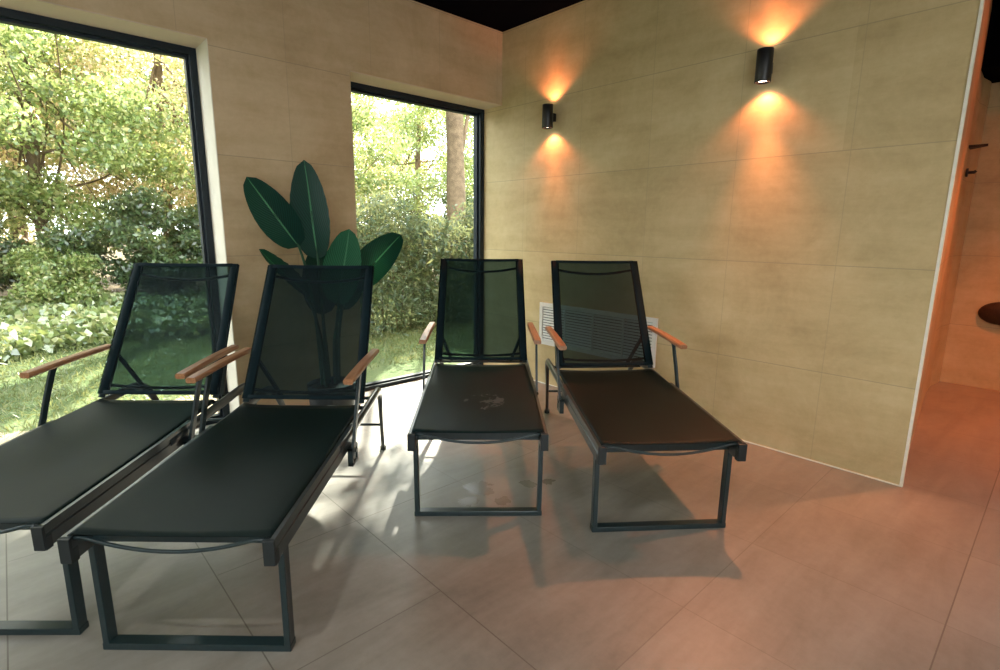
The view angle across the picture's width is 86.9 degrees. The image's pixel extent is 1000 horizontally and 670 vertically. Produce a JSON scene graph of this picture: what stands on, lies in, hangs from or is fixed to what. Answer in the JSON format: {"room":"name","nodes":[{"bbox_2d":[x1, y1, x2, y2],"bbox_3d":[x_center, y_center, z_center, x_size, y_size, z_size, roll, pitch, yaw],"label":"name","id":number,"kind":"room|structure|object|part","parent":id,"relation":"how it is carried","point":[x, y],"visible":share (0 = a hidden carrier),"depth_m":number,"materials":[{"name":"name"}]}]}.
{"room":"spa","nodes":[
{"label":"spa","id":0,"kind":"room"},
{"bbox_2d":[42,0,502,404],"bbox_3d":[-3.195,-0.647,2.204,8.410,3.040,0.340,-10,15,-42],"label":"wall","id":1,"kind":"structure","parent":0,"point":[280,70],"depth_m":3.52,"materials":[{"name":"tile"}]},
{"bbox_2d":[0,0,206,47],"bbox_3d":[-3.771,-1.441,1.431,5.330,0.006,0.236,-10,15,-42],"label":"trim","id":2,"kind":"structure","parent":1,"relation":"attached to","point":[38,7],"depth_m":2.87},
{"bbox_2d":[0,7,229,426],"bbox_3d":[-3.896,-0.269,1.788,5.330,2.445,0.100,-10,15,-42],"label":"window","id":3,"kind":"structure","parent":1,"relation":"in","point":[7,16],"depth_m":3.29,"materials":[{"name":"black metal"}]},
{"bbox_2d":[196,39,239,412],"bbox_3d":[-1.827,-0.573,3.444,0.006,2.441,0.236,-10,15,-42],"label":"trim","id":4,"kind":"structure","parent":1,"relation":"attached to","point":[202,55],"depth_m":3.35,"materials":[{"name":"paint"}]},
{"bbox_2d":[351,82,483,390],"bbox_3d":[-0.730,-0.805,4.665,1.466,2.445,0.100,-10,15,-42],"label":"window","id":5,"kind":"structure","parent":1,"relation":"in","point":[478,114],"depth_m":4.87,"materials":[{"name":"black metal"}]},
{"bbox_2d":[350,71,501,109],"bbox_3d":[-0.604,-1.977,4.309,1.466,0.006,0.236,-10,15,-42],"label":"trim","id":6,"kind":"structure","parent":1,"relation":"attached to","point":[357,77],"depth_m":4.24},
{"bbox_2d":[0,378,999,669],"bbox_3d":[0.933,1.082,1.798,13.500,0.120,7.000,-10,15,-42],"label":"floor","id":7,"kind":"structure","parent":0,"point":[813,565],"depth_m":2.13,"materials":[{"name":"tile"}]},
{"bbox_2d":[0,263,256,634],"bbox_3d":[-1.715,0.288,2.409,0.707,1.153,1.720,0,11,-1],"label":"sun lounger","id":8,"kind":"object","parent":7,"relation":"on","point":[174,320],"visible":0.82,"depth_m":2.39,"materials":[{"name":"black fabric"}]},
{"bbox_3d":[-2.009,0.518,2.001,0.030,0.112,0.815,0,11,-1],"label":"rail","id":9,"kind":"part","parent":8,"relation":"part of","materials":[{"name":"black metal"}]},
{"bbox_3d":[-2.045,0.117,2.515,0.048,0.042,0.510,0,11,-1],"label":"armrest","id":10,"kind":"part","parent":8,"relation":"part of","materials":[{"name":"brown wood"}]},
{"bbox_3d":[-1.414,0.790,1.745,0.023,0.390,0.042,0,11,-1],"label":"leg","id":11,"kind":"part","parent":8,"relation":"part of","materials":[{"name":"metal"}]},
{"bbox_3d":[-1.411,0.522,2.011,0.030,0.112,0.815,0,11,-1],"label":"rail","id":12,"kind":"part","parent":8,"relation":"part of","materials":[{"name":"black metal"}]},
{"bbox_3d":[-2.015,0.541,2.785,0.065,0.498,1.057,1,11,2],"label":"leg","id":13,"kind":"part","parent":8,"relation":"part of","materials":[{"name":"black metal"}]},
{"bbox_3d":[-1.719,-0.034,2.782,0.601,0.649,0.392,0,11,-1],"label":"backrest","id":14,"kind":"part","parent":8,"relation":"part of","materials":[{"name":"fabric"}]},
{"bbox_3d":[-1.386,0.121,2.526,0.048,0.042,0.510,0,11,-1],"label":"armrest","id":15,"kind":"part","parent":8,"relation":"part of","materials":[{"name":"brown wood"}]},
{"bbox_3d":[-1.430,0.545,2.795,0.065,0.498,1.057,0,11,-4],"label":"leg","id":16,"kind":"part","parent":8,"relation":"part of","materials":[{"name":"black metal"}]},
{"bbox_2d":[57,265,385,651],"bbox_3d":[-0.970,0.306,2.353,0.707,1.153,1.720,1,11,0],"label":"sun lounger","id":17,"kind":"object","parent":7,"relation":"on","point":[255,475],"visible":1,"depth_m":2.08,"materials":[{"name":"black fabric"}]},
{"bbox_3d":[-1.269,0.803,1.685,0.023,0.390,0.042,1,11,0],"label":"leg","id":18,"kind":"part","parent":17,"relation":"part of","materials":[{"name":"metal"}]},
{"bbox_3d":[-1.272,0.535,1.951,0.030,0.112,0.815,1,11,0],"label":"rail","id":19,"kind":"part","parent":17,"relation":"part of","materials":[{"name":"black metal"}]},
{"bbox_3d":[-1.297,0.134,2.466,0.048,0.042,0.510,1,11,0],"label":"armrest","id":20,"kind":"part","parent":17,"relation":"part of","materials":[{"name":"brown wood"}]},
{"bbox_3d":[-1.264,0.558,2.735,0.065,0.498,1.057,1,11,3],"label":"leg","id":21,"kind":"part","parent":17,"relation":"part of","materials":[{"name":"black metal"}]},
{"bbox_3d":[-0.683,0.809,1.684,0.023,0.390,0.042,1,11,0],"label":"leg","id":22,"kind":"part","parent":17,"relation":"part of","materials":[{"name":"metal"}]},
{"bbox_3d":[-0.966,-0.016,2.726,0.601,0.649,0.392,1,11,0],"label":"backrest","id":23,"kind":"part","parent":17,"relation":"part of","materials":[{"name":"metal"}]},
{"bbox_3d":[-0.674,0.541,1.950,0.030,0.112,0.815,1,11,0],"label":"rail","id":24,"kind":"part","parent":17,"relation":"part of","materials":[{"name":"black metal"}]},
{"bbox_3d":[-0.638,0.140,2.464,0.048,0.042,0.510,1,11,0],"label":"armrest","id":25,"kind":"part","parent":17,"relation":"part of","materials":[{"name":"brown wood"}]},
{"bbox_3d":[-0.679,0.564,2.734,0.065,0.498,1.057,0,11,-3],"label":"leg","id":26,"kind":"part","parent":17,"relation":"part of","materials":[{"name":"black metal"}]},
{"bbox_2d":[243,160,402,421],"bbox_3d":[-1.065,-0.223,3.477,1.019,1.755,0.359,-10,15,-42],"label":"potted plant","id":27,"kind":"object","parent":7,"relation":"on","point":[303,223],"visible":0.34,"depth_m":3.28,"materials":[{"name":"green plant"}]},
{"bbox_3d":[-1.276,-0.199,3.375,0.252,1.125,0.037,-7,13,-32],"label":"stem","id":28,"kind":"part","parent":27,"relation":"part of","materials":[{"name":"green plant"}]},
{"bbox_3d":[-1.163,-0.216,3.418,0.059,1.143,0.028,-10,15,-42],"label":"stem","id":29,"kind":"part","parent":27,"relation":"part of","materials":[{"name":"green plant"}]},
{"bbox_3d":[-1.135,0.481,3.587,0.314,0.330,0.312,-10,15,-42],"label":"pot","id":30,"kind":"part","parent":27,"relation":"part of","materials":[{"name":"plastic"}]},
{"bbox_2d":[407,258,548,515],"bbox_3d":[-0.117,0.152,3.176,0.707,1.153,1.720,0,11,-1],"label":"sun lounger","id":31,"kind":"object","parent":7,"relation":"on","point":[481,310],"visible":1,"depth_m":3.18,"materials":[{"name":"black fabric"}]},
{"bbox_3d":[-0.395,0.651,2.500,0.023,0.390,0.042,0,11,-1],"label":"leg","id":32,"kind":"part","parent":31,"relation":"part of","materials":[{"name":"metal"}]},
{"bbox_3d":[-0.407,0.383,2.766,0.030,0.112,0.815,0,11,-1],"label":"rail","id":33,"kind":"part","parent":31,"relation":"part of","materials":[{"name":"black metal"}]},
{"bbox_3d":[-0.449,-0.018,3.280,0.048,0.042,0.510,0,11,-1],"label":"armrest","id":34,"kind":"part","parent":31,"relation":"part of","materials":[{"name":"brown wood"}]},
{"bbox_3d":[-0.420,0.406,3.550,0.065,0.498,1.057,1,11,1],"label":"leg","id":35,"kind":"part","parent":31,"relation":"part of","materials":[{"name":"black metal"}]},
{"bbox_3d":[-0.125,-0.170,3.549,0.601,0.649,0.392,0,11,-1],"label":"backrest","id":36,"kind":"part","parent":31,"relation":"part of","materials":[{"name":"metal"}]},
{"bbox_3d":[0.165,0.409,3.565,0.065,0.498,1.057,0,11,-4],"label":"leg","id":37,"kind":"part","parent":31,"relation":"part of","materials":[{"name":"black metal"}]},
{"bbox_3d":[0.210,-0.015,3.296,0.048,0.042,0.510,0,11,-1],"label":"armrest","id":38,"kind":"part","parent":31,"relation":"part of","materials":[{"name":"brown wood"}]},
{"bbox_3d":[0.191,0.386,2.781,0.030,0.112,0.815,0,11,-1],"label":"rail","id":39,"kind":"part","parent":31,"relation":"part of","materials":[{"name":"black metal"}]},
{"bbox_3d":[0.190,0.654,2.515,0.023,0.390,0.042,0,11,-1],"label":"leg","id":40,"kind":"part","parent":31,"relation":"part of","materials":[{"name":"metal"}]},
{"bbox_2d":[545,260,746,531],"bbox_3d":[0.677,0.181,3.068,0.732,1.153,1.720,0,11,-4],"label":"sun lounger","id":41,"kind":"object","parent":7,"relation":"on","point":[599,316],"visible":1,"depth_m":3.01,"materials":[{"name":"fabric"}]},
{"bbox_3d":[0.327,0.014,3.153,0.050,0.042,0.510,0,11,-4],"label":"armrest","id":42,"kind":"part","parent":41,"relation":"part of","materials":[{"name":"brown wood"}]},
{"bbox_3d":[0.347,0.438,3.425,0.068,0.498,1.057,0,11,-2],"label":"leg","id":43,"kind":"part","parent":41,"relation":"part of","materials":[{"name":"black metal"}]},
{"bbox_3d":[0.402,0.415,2.643,0.031,0.112,0.815,0,11,-4],"label":"rail","id":44,"kind":"part","parent":41,"relation":"part of","materials":[{"name":"black metal"}]},
{"bbox_3d":[0.430,0.683,2.378,0.024,0.390,0.042,0,11,-4],"label":"leg","id":45,"kind":"part","parent":41,"relation":"part of","materials":[{"name":"metal"}]},
{"bbox_3d":[0.951,0.434,3.472,0.068,0.498,1.057,-1,11,-7],"label":"leg","id":46,"kind":"part","parent":41,"relation":"part of","materials":[{"name":"black metal"}]},
{"bbox_3d":[1.008,0.010,3.206,0.050,0.042,0.510,0,11,-4],"label":"armrest","id":47,"kind":"part","parent":41,"relation":"part of","materials":[{"name":"brown wood"}]},
{"bbox_3d":[1.019,0.412,2.691,0.031,0.112,0.815,0,11,-4],"label":"rail","id":48,"kind":"part","parent":41,"relation":"part of","materials":[{"name":"black metal"}]},
{"bbox_3d":[1.035,0.679,2.426,0.024,0.390,0.042,0,11,-4],"label":"leg","id":49,"kind":"part","parent":41,"relation":"part of","materials":[{"name":"metal"}]},
{"bbox_2d":[413,0,999,82],"bbox_3d":[0.961,-1.842,1.222,13.500,0.640,7.000,-10,15,-42],"label":"ceiling","id":50,"kind":"structure","parent":0,"point":[500,15],"depth_m":4.08,"materials":[{"name":"black paint"}]},
{"bbox_2d":[483,0,992,484],"bbox_3d":[2.851,-1.249,5.554,5.090,3.040,3.550,-10,15,-42],"label":"wall","id":51,"kind":"structure","parent":0,"point":[786,231],"depth_m":3.27,"materials":[{"name":"tile"}]},
{"bbox_2d":[539,302,554,346],"bbox_3d":[0.417,-0.096,4.623,0.014,0.372,0.186,-10,15,-42],"label":"air vent","id":52,"kind":"object","parent":51,"relation":"in","point":[546,315],"depth_m":4.64,"materials":[{"name":"white plastic"}]},
{"bbox_2d":[542,103,555,128],"bbox_3d":[0.396,-1.757,4.252,0.126,0.178,0.088,-10,15,-42],"label":"wall lamp","id":53,"kind":"object","parent":51,"relation":"attached to","point":[548,117],"visible":1,"depth_m":4.21,"materials":[{"name":"black metal"}]},
{"bbox_2d":[646,317,657,367],"bbox_3d":[1.113,0.053,3.884,0.014,0.367,0.098,-10,15,-42],"label":"air vent","id":54,"kind":"object","parent":51,"relation":"in","point":[650,321],"depth_m":3.87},
{"bbox_2d":[534,380,898,485],"bbox_3d":[1.000,0.564,4.111,0.006,0.006,3.450,-10,15,-42],"label":"baseboard","id":55,"kind":"structure","parent":51,"relation":"attached to","point":[534,380],"depth_m":3.15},
{"bbox_2d":[754,46,773,84],"bbox_3d":[1.530,-1.547,3.044,0.126,0.178,0.088,-10,15,-42],"label":"wall lamp","id":56,"kind":"object","parent":51,"relation":"attached to","point":[764,59],"visible":1,"depth_m":3.00,"materials":[{"name":"black metal"}]},
{"bbox_2d":[899,0,984,486],"bbox_3d":[2.194,-0.669,2.576,0.018,3.040,0.014,-10,15,-42],"label":"trim","id":57,"kind":"structure","parent":51,"relation":"attached to","point":[982,2],"depth_m":2.60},
{"bbox_2d":[969,143,988,149],"bbox_3d":[3.840,-1.509,4.230,0.140,0.020,0.120,-10,15,-42],"label":"corner shelf","id":58,"kind":"object","parent":51,"relation":"attached to","point":[976,145],"visible":0.91,"depth_m":4.19,"materials":[{"name":"black metal"}]},
{"bbox_2d":[940,82,999,390],"bbox_3d":[5.469,-0.584,3.441,0.230,2.600,3.700,-10,15,-42],"label":"wall","id":59,"kind":"structure","parent":0,"point":[972,349],"depth_m":4.65,"materials":[{"name":"paint"}]},
{"bbox_2d":[965,168,977,176],"bbox_3d":[3.839,-1.323,4.296,0.070,0.069,0.069,-10,15,-42],"label":"wall hook","id":60,"kind":"object","parent":59,"relation":"attached to","point":[967,169],"visible":1,"depth_m":4.29,"materials":[{"name":"black metal"}]},
{"bbox_2d":[978,302,999,324],"bbox_3d":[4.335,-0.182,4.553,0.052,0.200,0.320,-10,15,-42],"label":"basin","id":61,"kind":"object","parent":59,"relation":"attached to","point":[990,313],"visible":1,"depth_m":4.59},
{"label":"outside","id":62,"kind":"structure","parent":0,"visible":0},
{"bbox_2d":[0,239,460,444],"bbox_3d":[-23.019,-5.622,35.525,105.000,0.370,75.980,-10,15,-42],"label":"ground","id":63,"kind":"structure","parent":62,"point":[391,370],"depth_m":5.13,"materials":[{"name":"green plant"}]},
{"bbox_2d":[0,50,22,214],"bbox_3d":[-10.295,-3.379,7.986,4.874,6.151,5.466,-10,15,-42],"label":"tree","id":64,"kind":"object","parent":63,"relation":"on","point":[6,50],"visible":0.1,"depth_m":8.64,"materials":[{"name":"green plant"}]},
{"bbox_2d":[0,222,31,292],"bbox_3d":[-8.269,-1.097,7.628,1.849,1.920,2.595,3,11,11],"label":"shrub","id":65,"kind":"object","parent":63,"relation":"on","point":[6,245],"visible":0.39,"depth_m":8.17,"materials":[{"name":"green plant"}]},
{"bbox_2d":[0,240,109,309],"bbox_3d":[-7.054,-0.880,8.332,1.965,1.240,1.555,9,14,38],"label":"shrub","id":66,"kind":"object","parent":63,"relation":"on","point":[61,272],"visible":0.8,"depth_m":7.98,"materials":[{"name":"green plant"}]},
{"bbox_2d":[0,36,152,247],"bbox_3d":[-12.237,-5.913,12.823,7.312,9.227,8.199,4,12,19],"label":"tree","id":67,"kind":"object","parent":63,"relation":"on","point":[6,157],"visible":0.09,"depth_m":12.91,"materials":[{"name":"green plant"}]},
{"bbox_2d":[0,23,195,254],"bbox_3d":[-7.703,-3.177,8.992,4.879,5.416,4.606,10,15,41],"label":"tree","id":68,"kind":"object","parent":63,"relation":"on","point":[19,188],"visible":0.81,"depth_m":8.76,"materials":[{"name":"green plant"}]},
{"bbox_2d":[1,34,198,241],"bbox_3d":[-7.575,-4.249,11.746,5.118,6.459,5.740,-2,11,-12],"label":"tree","id":69,"kind":"object","parent":63,"relation":"on","point":[176,65],"visible":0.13,"depth_m":10.77,"materials":[{"name":"green plant"}]},
{"bbox_2d":[32,185,202,289],"bbox_3d":[-6.162,-1.474,9.120,2.883,2.133,2.054,-10,15,-42],"label":"shrub","id":70,"kind":"object","parent":63,"relation":"on","point":[136,221],"visible":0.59,"depth_m":8.75,"materials":[{"name":"green plant"}]},
{"bbox_2d":[38,36,196,216],"bbox_3d":[-9.461,-6.021,16.368,6.910,8.123,7.319,3,11,14],"label":"tree","id":71,"kind":"object","parent":63,"relation":"on","point":[148,72],"visible":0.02,"depth_m":14.95,"materials":[{"name":"green plant"}]},
{"bbox_2d":[174,202,198,255],"bbox_3d":[-5.181,-1.885,10.732,3.172,2.347,2.259,7,13,28],"label":"shrub","id":72,"kind":"object","parent":63,"relation":"on","point":[195,206],"visible":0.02,"depth_m":10.65,"materials":[{"name":"green plant"}]},
{"bbox_2d":[0,288,386,361],"bbox_3d":[-6.433,-0.176,6.745,9.731,0.434,4.741,-10,15,-42],"label":"ground cover","id":73,"kind":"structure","parent":63,"relation":"on","point":[44,326],"depth_m":6.32,"materials":[{"name":"green plant"}]},
{"bbox_2d":[351,92,414,223],"bbox_3d":[-5.517,-5.200,17.472,4.874,6.151,5.466,9,14,37],"label":"tree","id":74,"kind":"object","parent":63,"relation":"on","point":[354,139],"visible":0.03,"depth_m":17.05,"materials":[{"name":"green plant"}]},
{"bbox_2d":[351,93,422,220],"bbox_3d":[-4.062,-3.640,12.012,4.771,5.222,3.882,2,11,7],"label":"tree","id":75,"kind":"object","parent":63,"relation":"on","point":[362,108],"visible":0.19,"depth_m":11.83,"materials":[{"name":"green plant"}]},
{"bbox_2d":[359,221,431,289],"bbox_3d":[-2.752,-1.820,12.190,2.701,1.705,2.138,1,11,2],"label":"shrub","id":76,"kind":"object","parent":63,"relation":"on","point":[421,221],"visible":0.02,"depth_m":11.82,"materials":[{"name":"green plant"}]},
{"bbox_2d":[356,188,472,340],"bbox_3d":[-0.441,-1.164,8.198,5.190,1.959,2.574,-10,15,-42],"label":"hedge","id":77,"kind":"object","parent":63,"relation":"on","point":[444,244],"visible":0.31,"depth_m":7.16,"materials":[{"name":"green plant"}]},
{"bbox_2d":[356,99,472,263],"bbox_3d":[-2.052,-4.580,15.713,4.219,5.676,5.186,5,12,22],"label":"tree","id":78,"kind":"object","parent":63,"relation":"on","point":[414,125],"visible":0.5,"depth_m":15.04,"materials":[{"name":"green plant"}]},
{"bbox_2d":[429,192,472,266],"bbox_3d":[-1.030,-2.489,13.739,2.362,2.454,3.316,-5,12,-25],"label":"shrub","id":79,"kind":"object","parent":63,"relation":"on","point":[470,198],"visible":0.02,"depth_m":13.25,"materials":[{"name":"green plant"}]},
{"bbox_2d":[430,119,472,214],"bbox_3d":[0.825,-4.905,16.792,5.067,5.957,5.367,8,13,32],"label":"tree","id":80,"kind":"object","parent":63,"relation":"on","point":[468,133],"visible":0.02,"depth_m":16.15,"materials":[{"name":"green plant"}]},
{"bbox_2d":[446,111,469,250],"bbox_3d":[-0.678,-5.491,10.318,3.369,9.574,4.138,10,14,39],"label":"tree","id":81,"kind":"object","parent":63,"relation":"on","point":[456,130],"visible":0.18,"depth_m":10.61,"materials":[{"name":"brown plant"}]}
]}

